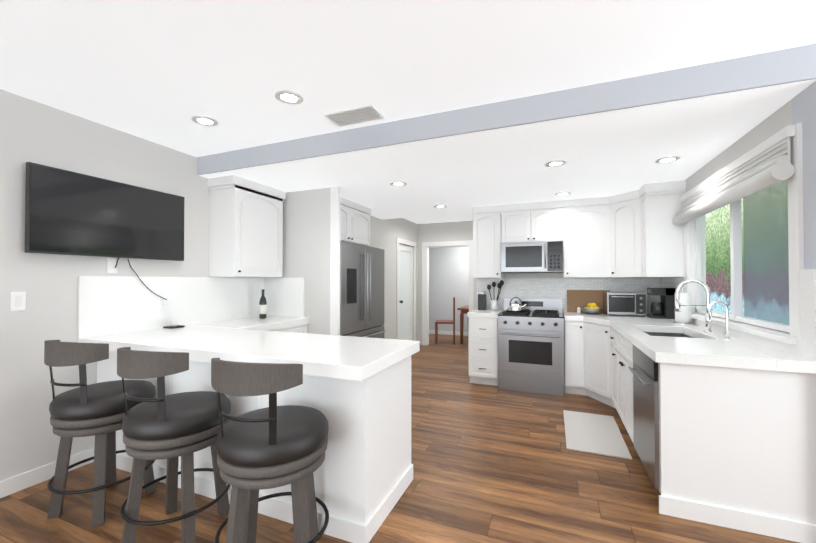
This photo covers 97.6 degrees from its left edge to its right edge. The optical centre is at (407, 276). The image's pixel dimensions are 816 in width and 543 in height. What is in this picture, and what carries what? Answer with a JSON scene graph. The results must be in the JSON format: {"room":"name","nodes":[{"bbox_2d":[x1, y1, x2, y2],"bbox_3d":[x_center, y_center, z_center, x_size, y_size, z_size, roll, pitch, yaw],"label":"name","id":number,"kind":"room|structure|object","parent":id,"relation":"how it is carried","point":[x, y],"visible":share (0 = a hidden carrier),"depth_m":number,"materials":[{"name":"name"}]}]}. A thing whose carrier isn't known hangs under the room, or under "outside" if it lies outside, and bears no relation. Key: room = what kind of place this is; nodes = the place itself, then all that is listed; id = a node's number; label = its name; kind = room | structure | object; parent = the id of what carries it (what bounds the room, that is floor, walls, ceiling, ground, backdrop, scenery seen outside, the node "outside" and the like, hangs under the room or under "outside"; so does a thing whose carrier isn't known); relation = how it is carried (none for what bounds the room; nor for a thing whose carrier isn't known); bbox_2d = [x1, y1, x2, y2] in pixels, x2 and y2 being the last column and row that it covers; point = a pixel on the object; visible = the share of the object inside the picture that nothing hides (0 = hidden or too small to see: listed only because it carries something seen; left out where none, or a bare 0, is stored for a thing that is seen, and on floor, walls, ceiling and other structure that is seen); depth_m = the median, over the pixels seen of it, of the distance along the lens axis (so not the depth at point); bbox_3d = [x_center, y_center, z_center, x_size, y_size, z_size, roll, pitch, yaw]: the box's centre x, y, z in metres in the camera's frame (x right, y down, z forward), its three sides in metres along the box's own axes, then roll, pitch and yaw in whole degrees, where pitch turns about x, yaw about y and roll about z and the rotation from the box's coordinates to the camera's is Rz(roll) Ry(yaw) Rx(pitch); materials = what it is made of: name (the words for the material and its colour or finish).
{"room":"kitchen","nodes":[
{"label":"kitchen","id":0,"kind":"room"},
{"bbox_2d":[0,89,263,480],"bbox_3d":[-2.686,0.073,1.974,0.120,2.580,7.460,0,-1,22],"label":"wall","id":1,"kind":"structure","parent":0,"point":[32,131],"depth_m":2.42,"materials":[{"name":"grey paint"}]},
{"bbox_2d":[10,292,25,310],"bbox_3d":[-2.491,0.157,2.282,0.008,0.120,0.070,0,-1,22],"label":"switch plate","id":2,"kind":"object","parent":1,"relation":"attached to","point":[17,301],"visible":1,"depth_m":2.28,"materials":[{"name":"white plastic"}]},
{"bbox_2d":[0,447,93,497],"bbox_3d":[-3.174,1.297,0.571,0.014,0.100,4.520,0,-1,22],"label":"baseboard","id":3,"kind":"structure","parent":1,"relation":"attached to","point":[19,482],"depth_m":2.35,"materials":[{"name":"white"}]},
{"bbox_2d":[25,162,184,260],"bbox_3d":[-2.259,-0.438,2.772,0.077,0.580,1.040,0,-1,22],"label":"tv","id":4,"kind":"object","parent":1,"relation":"attached to","point":[67,212],"visible":1,"depth_m":2.62,"materials":[{"name":"black metal"}]},
{"bbox_2d":[115,258,166,299],"bbox_3d":[-2.193,0.024,2.955,0.044,0.356,0.395,0,-1,22],"label":"cord","id":5,"kind":"object","parent":4,"relation":"attached to","point":[138,277],"visible":0.98,"depth_m":2.92,"materials":[{"name":"black plastic"}]},
{"bbox_2d":[107,258,117,272],"bbox_3d":[-2.296,-0.085,2.772,0.006,0.115,0.070,0,-1,22],"label":"outlet","id":6,"kind":"object","parent":1,"relation":"attached to","point":[111,264],"visible":1,"depth_m":2.77,"materials":[{"name":"white plastic"}]},
{"bbox_2d":[77,276,303,337],"bbox_3d":[-1.770,0.226,3.289,0.588,0.445,1.788,0,-1,22],"label":"backsplash","id":7,"kind":"structure","parent":1,"relation":"attached to","point":[113,304],"depth_m":3.21,"materials":[{"name":"white stone"}]},
{"bbox_2d":[160,295,168,307],"bbox_3d":[-2.119,0.219,3.118,0.028,0.115,0.070,0,-1,22],"label":"outlet","id":8,"kind":"object","parent":7,"relation":"attached to","point":[164,303],"visible":1,"depth_m":3.11,"materials":[{"name":"white plastic"}]},
{"bbox_2d":[207,175,285,276],"bbox_3d":[-1.686,-0.482,3.798,0.369,0.972,0.720,0,-1,22],"label":"upper cabinet","id":9,"kind":"object","parent":1,"relation":"attached to","point":[246,228],"visible":1,"depth_m":3.56,"materials":[{"name":"white wood"}]},
{"bbox_2d":[264,186,340,335],"bbox_3d":[-1.223,0.207,4.059,1.030,2.360,0.045,0,-1,22],"label":"wall","id":10,"kind":"structure","parent":0,"point":[311,237],"depth_m":3.96,"materials":[{"name":"grey paint"}]},
{"bbox_2d":[340,197,370,245],"bbox_3d":[-1.095,-0.697,4.649,0.829,0.522,1.115,0,-1,22],"label":"upper cabinet","id":11,"kind":"object","parent":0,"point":[354,223],"visible":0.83,"depth_m":4.63,"materials":[{"name":"white wood"}]},
{"bbox_2d":[370,215,416,340],"bbox_3d":[-0.319,0.124,6.366,0.120,2.580,2.460,0,-1,22],"label":"wall","id":12,"kind":"structure","parent":0,"point":[384,233],"depth_m":6.25,"materials":[{"name":"grey paint"}]},
{"bbox_2d":[399,244,412,339],"bbox_3d":[-0.028,0.401,6.925,0.128,2.030,0.790,0,-1,22],"label":"pantry door","id":13,"kind":"structure","parent":12,"relation":"in","point":[405,292],"depth_m":6.98,"materials":[{"name":"white wood"}]},
{"bbox_2d":[396,237,415,340],"bbox_3d":[-0.019,0.355,6.922,0.018,2.130,0.980,0,-1,22],"label":"door frame","id":14,"kind":"structure","parent":12,"relation":"attached to","point":[404,241],"depth_m":6.52,"materials":[{"name":"white wood"}]},
{"bbox_2d":[0,334,799,542],"bbox_3d":[1.018,1.413,2.824,7.000,0.080,12.000,0,-1,22],"label":"floor","id":15,"kind":"structure","parent":0,"point":[492,463],"depth_m":2.25,"materials":[{"name":"brown wood"}]},
{"bbox_2d":[44,340,155,526],"bbox_3d":[-1.832,0.861,2.155,0.498,1.013,0.515,0,-1,22],"label":"stool","id":16,"kind":"object","parent":15,"relation":"on","point":[84,409],"visible":0.81,"depth_m":1.98,"materials":[{"name":"grey wood"}]},
{"bbox_2d":[117,347,230,542],"bbox_3d":[-1.230,0.859,1.912,0.498,1.013,0.515,0,-1,22],"label":"stool","id":17,"kind":"object","parent":15,"relation":"on","point":[172,428],"visible":0.98,"depth_m":1.75,"materials":[{"name":"grey wood"}]},
{"bbox_2d":[97,324,412,542],"bbox_3d":[-0.960,0.945,3.010,2.292,0.860,1.682,0,-1,22],"label":"base cabinet","id":18,"kind":"object","parent":15,"relation":"on","point":[363,475],"visible":0.27,"depth_m":1.97,"materials":[{"name":"white"}]},
{"bbox_2d":[78,324,419,381],"bbox_3d":[-1.148,0.474,2.504,2.328,0.070,0.804,0,-1,22],"label":"countertop","id":19,"kind":"structure","parent":18,"relation":"on","point":[256,339],"depth_m":2.23,"materials":[{"name":"white stone"}]},
{"bbox_2d":[163,322,184,328],"bbox_3d":[-2.047,0.421,3.124,0.100,0.050,0.120,0,-1,22],"label":"dock","id":20,"kind":"object","parent":19,"relation":"on","point":[173,325],"visible":0.98,"depth_m":3.10,"materials":[{"name":"black plastic"}]},
{"bbox_2d":[198,316,308,327],"bbox_3d":[-1.586,0.487,3.648,0.658,0.070,0.978,0,-1,22],"label":"countertop","id":21,"kind":"structure","parent":18,"relation":"on","point":[271,321],"depth_m":3.59,"materials":[{"name":"white stone"}]},
{"bbox_2d":[259,289,266,318],"bbox_3d":[-1.578,0.298,3.886,0.078,0.315,0.078,0,-1,22],"label":"wine bottle","id":22,"kind":"object","parent":21,"relation":"on","point":[262,308],"visible":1,"depth_m":3.86,"materials":[{"name":"green glass"}]},
{"bbox_2d":[211,358,328,542],"bbox_3d":[-0.627,0.856,1.668,0.498,1.013,0.515,0,-1,22],"label":"stool","id":23,"kind":"object","parent":15,"relation":"on","point":[273,445],"visible":1,"depth_m":1.50,"materials":[{"name":"grey wood"}]},
{"bbox_2d":[340,241,385,337],"bbox_3d":[-0.949,0.506,4.573,1.031,1.775,1.090,0,-1,22],"label":"refrigerator","id":24,"kind":"object","parent":15,"relation":"on","point":[361,290],"visible":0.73,"depth_m":4.32,"materials":[{"name":"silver metal"}]},
{"bbox_2d":[435,297,454,344],"bbox_3d":[0.806,0.940,7.726,0.420,0.980,0.420,0,-1,7],"label":"dining chair","id":25,"kind":"object","parent":15,"relation":"on","point":[437,322],"visible":1,"depth_m":7.52,"materials":[{"name":"brown wood"}]},
{"bbox_2d":[457,305,468,343],"bbox_3d":[1.675,1.051,7.794,1.000,0.760,0.900,0,-1,22],"label":"dining table","id":26,"kind":"object","parent":15,"relation":"on","point":[464,309],"visible":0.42,"depth_m":7.58,"materials":[{"name":"brown wood"}]},
{"bbox_2d":[468,317,497,385],"bbox_3d":[1.067,0.961,4.822,0.378,0.870,0.665,0,-1,22],"label":"base cabinet","id":27,"kind":"object","parent":15,"relation":"on","point":[483,347],"visible":0.9,"depth_m":4.55,"materials":[{"name":"white wood"}]},
{"bbox_2d":[467,309,503,317],"bbox_3d":[1.066,0.496,4.839,0.388,0.060,0.643,0,-1,22],"label":"countertop","id":28,"kind":"structure","parent":27,"relation":"on","point":[488,313],"depth_m":4.59,"materials":[{"name":"white stone"}]},
{"bbox_2d":[478,291,485,309],"bbox_3d":[1.049,0.339,5.051,0.100,0.260,0.130,0,-1,22],"label":"knife block","id":29,"kind":"object","parent":28,"relation":"on","point":[481,300],"visible":1,"depth_m":5.00,"materials":[{"name":"black plastic"}]},
{"bbox_2d":[487,280,503,309],"bbox_3d":[1.218,0.258,4.968,0.235,0.419,0.110,0,-1,22],"label":"utensil crock","id":30,"kind":"object","parent":28,"relation":"on","point":[493,304],"visible":1,"depth_m":4.93,"materials":[{"name":"white ceramic"}]},
{"bbox_2d":[498,298,563,395],"bbox_3d":[1.574,0.843,4.555,0.752,1.100,0.747,0,-1,22],"label":"range","id":31,"kind":"object","parent":15,"relation":"on","point":[531,347],"visible":0.98,"depth_m":4.28,"materials":[{"name":"silver metal"}]},
{"bbox_2d":[508,297,526,311],"bbox_3d":[1.381,0.350,4.502,0.223,0.186,0.184,0,-1,22],"label":"kettle","id":32,"kind":"object","parent":31,"relation":"on","point":[515,306],"visible":1,"depth_m":4.46,"materials":[{"name":"silver metal"}]},
{"bbox_2d":[563,410,631,459],"bbox_3d":[1.636,1.371,3.168,0.450,0.012,0.900,0,-1,22],"label":"mat","id":33,"kind":"object","parent":15,"relation":"on","point":[593,433],"visible":0.98,"depth_m":3.06,"materials":[{"name":"white fabric"}]},
{"bbox_2d":[564,321,667,514],"bbox_3d":[1.767,0.946,3.413,0.448,0.868,2.752,0,-1,22],"label":"base cabinet","id":34,"kind":"object","parent":15,"relation":"on","point":[597,359],"depth_m":3.77,"materials":[{"name":"white wood"}]},
{"bbox_2d":[628,345,658,489],"bbox_3d":[1.561,0.882,2.395,0.062,0.752,0.600,0,-1,22],"label":"dishwasher","id":35,"kind":"object","parent":34,"relation":"in","point":[644,370],"visible":0.94,"depth_m":2.28,"materials":[{"name":"silver metal"}]},
{"bbox_2d":[664,363,815,542],"bbox_3d":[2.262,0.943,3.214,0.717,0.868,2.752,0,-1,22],"label":"end panel","id":36,"kind":"object","parent":15,"relation":"on","point":[737,448],"depth_m":1.93,"materials":[{"name":"white"}]},
{"bbox_2d":[563,311,815,373],"bbox_3d":[2.074,0.556,3.285,1.116,0.216,2.768,0,-1,22],"label":"countertop","id":37,"kind":"structure","parent":36,"relation":"on","point":[661,340],"depth_m":2.26,"materials":[{"name":"white stone"}]},
{"bbox_2d":[567,290,609,312],"bbox_3d":[2.327,0.321,4.611,0.500,0.289,0.059,0,-1,22],"label":"cutting board","id":38,"kind":"object","parent":37,"relation":"on","point":[576,299],"visible":0.79,"depth_m":4.63,"materials":[{"name":"brown wood"}]},
{"bbox_2d":[580,303,602,313],"bbox_3d":[2.265,0.392,4.403,0.260,0.139,0.260,0,-1,22],"label":"fruit bowl","id":39,"kind":"object","parent":37,"relation":"on","point":[592,308],"visible":1,"depth_m":4.34,"materials":[{"name":"silver metal"}]},
{"bbox_2d":[603,292,646,316],"bbox_3d":[2.588,0.325,4.267,0.400,0.270,0.372,0,-1,22],"label":"toaster oven","id":40,"kind":"object","parent":37,"relation":"on","point":[625,303],"visible":1,"depth_m":4.14,"materials":[{"name":"silver metal"}]},
{"bbox_2d":[647,288,675,318],"bbox_3d":[2.798,0.291,3.952,0.223,0.330,0.200,0,-1,22],"label":"coffee maker","id":41,"kind":"object","parent":37,"relation":"on","point":[664,308],"visible":0.9,"depth_m":3.87,"materials":[{"name":"black plastic"}]},
{"bbox_2d":[673,287,692,324],"bbox_3d":[2.606,0.275,3.382,0.150,0.348,0.150,0,-1,22],"label":"paper towel","id":42,"kind":"object","parent":37,"relation":"on","point":[683,317],"visible":0.85,"depth_m":3.33,"materials":[{"name":"white paper"}]},
{"bbox_2d":[675,279,713,332],"bbox_3d":[2.281,0.230,2.841,0.254,0.426,0.112,0,-1,22],"label":"faucet","id":43,"kind":"object","parent":37,"relation":"on","point":[708,321],"visible":1,"depth_m":2.84,"materials":[{"name":"silver metal"}]},
{"bbox_2d":[708,301,730,339],"bbox_3d":[2.182,0.305,2.497,0.130,0.268,0.063,0,-1,22],"label":"faucet","id":44,"kind":"object","parent":37,"relation":"on","point":[727,318],"visible":1,"depth_m":2.49,"materials":[{"name":"silver metal"}]},
{"bbox_2d":[0,0,815,156],"bbox_3d":[-0.097,-1.228,-0.200,6.620,0.070,5.340,0,-1,22],"label":"ceiling","id":45,"kind":"structure","parent":0,"point":[162,72],"depth_m":1.86,"materials":[{"name":"white paint"}]},
{"bbox_2d":[191,115,218,125],"bbox_3d":[-1.506,-1.154,2.651,0.176,0.010,0.176,0,-1,22],"label":"recessed light","id":46,"kind":"object","parent":45,"relation":"in","point":[204,120],"visible":1,"depth_m":2.64,"materials":[{"name":"white"}]},
{"bbox_2d":[275,90,302,104],"bbox_3d":[-0.769,-1.158,2.312,0.176,0.010,0.176,0,-1,22],"label":"recessed light","id":47,"kind":"object","parent":45,"relation":"in","point":[289,97],"visible":1,"depth_m":2.30,"materials":[{"name":"white"}]},
{"bbox_2d":[324,104,383,126],"bbox_3d":[-0.385,-1.154,2.572,0.380,0.012,0.200,0,-1,22],"label":"ceiling vent","id":48,"kind":"object","parent":45,"relation":"in","point":[361,114],"visible":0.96,"depth_m":2.56,"materials":[{"name":"white metal"}]},
{"bbox_2d":[404,213,472,223],"bbox_3d":[1.667,-1.144,6.971,5.120,0.070,3.480,0,-1,22],"label":"ceiling","id":49,"kind":"structure","parent":0,"point":[444,218],"depth_m":6.83,"materials":[{"name":"white paint"}]},
{"bbox_2d":[417,221,472,344],"bbox_3d":[2.112,0.129,6.776,4.320,2.580,0.120,0,-1,22],"label":"wall","id":50,"kind":"structure","parent":0,"point":[447,231],"depth_m":7.37,"materials":[{"name":"grey paint"}]},
{"bbox_2d":[422,240,473,345],"bbox_3d":[0.820,0.355,7.286,1.080,2.140,0.138,0,-1,22],"label":"door frame","id":51,"kind":"structure","parent":50,"relation":"attached to","point":[426,246],"depth_m":7.40,"materials":[{"name":"white wood"}]},
{"bbox_2d":[429,246,468,331],"bbox_3d":[2.303,0.148,8.424,5.200,2.580,0.120,0,-1,22],"label":"wall","id":52,"kind":"structure","parent":0,"point":[448,274],"depth_m":8.88,"materials":[{"name":"grey paint"}]},
{"bbox_2d":[429,330,467,335],"bbox_3d":[2.333,1.392,8.325,5.080,0.090,0.014,0,-1,22],"label":"baseboard","id":53,"kind":"structure","parent":52,"relation":"attached to","point":[430,331],"depth_m":8.86,"materials":[{"name":"white wood"}]},
{"bbox_2d":[199,79,815,218],"bbox_3d":[0.611,-1.094,3.956,4.820,0.240,2.900,0,-1,22],"label":"ceiling","id":54,"kind":"structure","parent":0,"point":[610,153],"depth_m":3.03,"materials":[{"name":"white paint"}]},
{"bbox_2d":[390,181,406,185],"bbox_3d":[-0.102,-0.971,3.741,0.176,0.010,0.176,0,-1,22],"label":"recessed light","id":55,"kind":"object","parent":54,"relation":"in","point":[397,183],"visible":0.98,"depth_m":3.73,"materials":[{"name":"white"}]},
{"bbox_2d":[434,205,446,207],"bbox_3d":[0.448,-0.958,4.889,0.176,0.010,0.176,0,-1,22],"label":"recessed light","id":56,"kind":"object","parent":54,"relation":"in","point":[440,206],"visible":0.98,"depth_m":4.88,"materials":[{"name":"white"}]},
{"bbox_2d":[197,44,815,174],"bbox_3d":[0.018,-1.074,2.620,4.420,0.171,0.020,0,-1,22],"label":"beam","id":57,"kind":"structure","parent":54,"relation":"attached to","point":[785,66],"depth_m":2.25,"materials":[{"name":"white paint"}]},
{"bbox_2d":[545,160,566,166],"bbox_3d":[1.281,-0.979,3.097,0.176,0.010,0.176,0,-1,22],"label":"recessed light","id":58,"kind":"object","parent":54,"relation":"in","point":[555,163],"visible":1,"depth_m":3.09,"materials":[{"name":"white"}]},
{"bbox_2d":[555,192,570,195],"bbox_3d":[1.814,-0.966,4.186,0.176,0.010,0.176,0,-1,22],"label":"recessed light","id":59,"kind":"object","parent":54,"relation":"in","point":[562,193],"visible":0.98,"depth_m":4.18,"materials":[{"name":"white"}]},
{"bbox_2d":[655,156,679,163],"bbox_3d":[2.182,-0.980,3.002,0.176,0.010,0.176,0,-1,22],"label":"recessed light","id":60,"kind":"object","parent":54,"relation":"in","point":[669,159],"visible":1,"depth_m":2.99,"materials":[{"name":"white"}]},
{"bbox_2d":[474,273,661,309],"bbox_3d":[2.175,0.106,4.809,2.570,2.580,0.120,0,-1,22],"label":"wall","id":61,"kind":"structure","parent":0,"point":[533,275],"depth_m":4.97,"materials":[{"name":"grey paint"}]},
{"bbox_2d":[472,205,503,277],"bbox_3d":[1.128,-0.467,4.990,0.378,0.970,0.338,0,-1,22],"label":"upper cabinet","id":62,"kind":"object","parent":61,"relation":"attached to","point":[486,219],"depth_m":4.83,"materials":[{"name":"white wood"}]},
{"bbox_2d":[500,200,563,243],"bbox_3d":[1.657,-0.700,4.778,0.756,0.510,0.338,0,-1,22],"label":"upper cabinet","id":63,"kind":"object","parent":61,"relation":"attached to","point":[534,221],"depth_m":4.62,"materials":[{"name":"white wood"}]},
{"bbox_2d":[501,241,562,272],"bbox_3d":[1.635,-0.244,4.719,0.752,0.392,0.419,0,-1,22],"label":"microwave","id":64,"kind":"object","parent":63,"relation":"attached to","point":[535,257],"visible":0.98,"depth_m":4.55,"materials":[{"name":"silver metal"}]},
{"bbox_2d":[477,278,660,313],"bbox_3d":[2.047,0.246,4.786,2.250,0.440,0.014,0,-1,22],"label":"backsplash","id":65,"kind":"structure","parent":61,"relation":"attached to","point":[520,288],"depth_m":4.79,"materials":[{"name":"tile"}]},
{"bbox_2d":[560,183,651,277],"bbox_3d":[2.283,-0.476,4.240,0.798,0.970,0.862,0,-1,22],"label":"upper cabinet","id":66,"kind":"object","parent":61,"relation":"attached to","point":[636,234],"depth_m":4.29,"materials":[{"name":"white wood"}]},
{"bbox_2d":[662,81,815,277],"bbox_3d":[2.652,0.085,3.053,0.130,2.580,2.780,0,-1,22],"label":"wall","id":67,"kind":"structure","parent":0,"point":[800,107],"depth_m":1.92,"materials":[{"name":"grey paint"}]},
{"bbox_2d":[652,180,685,277],"bbox_3d":[2.773,-0.478,4.042,0.377,0.970,0.862,0,-1,22],"label":"upper cabinet","id":68,"kind":"object","parent":67,"relation":"attached to","point":[667,237],"depth_m":3.66,"materials":[{"name":"white wood"}]},
{"bbox_2d":[661,269,815,361],"bbox_3d":[2.585,0.211,3.086,0.016,0.470,2.763,0,-1,22],"label":"backsplash","id":69,"kind":"structure","parent":67,"relation":"attached to","point":[804,347],"depth_m":1.90,"materials":[{"name":"tile"}]},
{"bbox_2d":[683,123,803,343],"bbox_3d":[2.493,-0.221,2.738,0.175,1.195,1.810,0,-1,22],"label":"window","id":70,"kind":"structure","parent":67,"relation":"in","point":[695,252],"depth_m":2.42,"materials":[{"name":"white"}]},
{"bbox_2d":[672,125,794,225],"bbox_3d":[2.394,-0.670,2.783,0.100,0.295,1.770,0,-1,22],"label":"window shade","id":71,"kind":"object","parent":70,"relation":"attached to","point":[763,165],"visible":0.98,"depth_m":2.36,"materials":[{"name":"white fabric"}]},
{"label":"outside","id":72,"kind":"structure","parent":0,"visible":0},
{"bbox_2d":[705,181,788,324],"bbox_3d":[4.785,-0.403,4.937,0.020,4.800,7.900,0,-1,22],"label":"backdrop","id":73,"kind":"structure","parent":72,"point":[718,261],"depth_m":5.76,"materials":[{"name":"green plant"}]}
]}

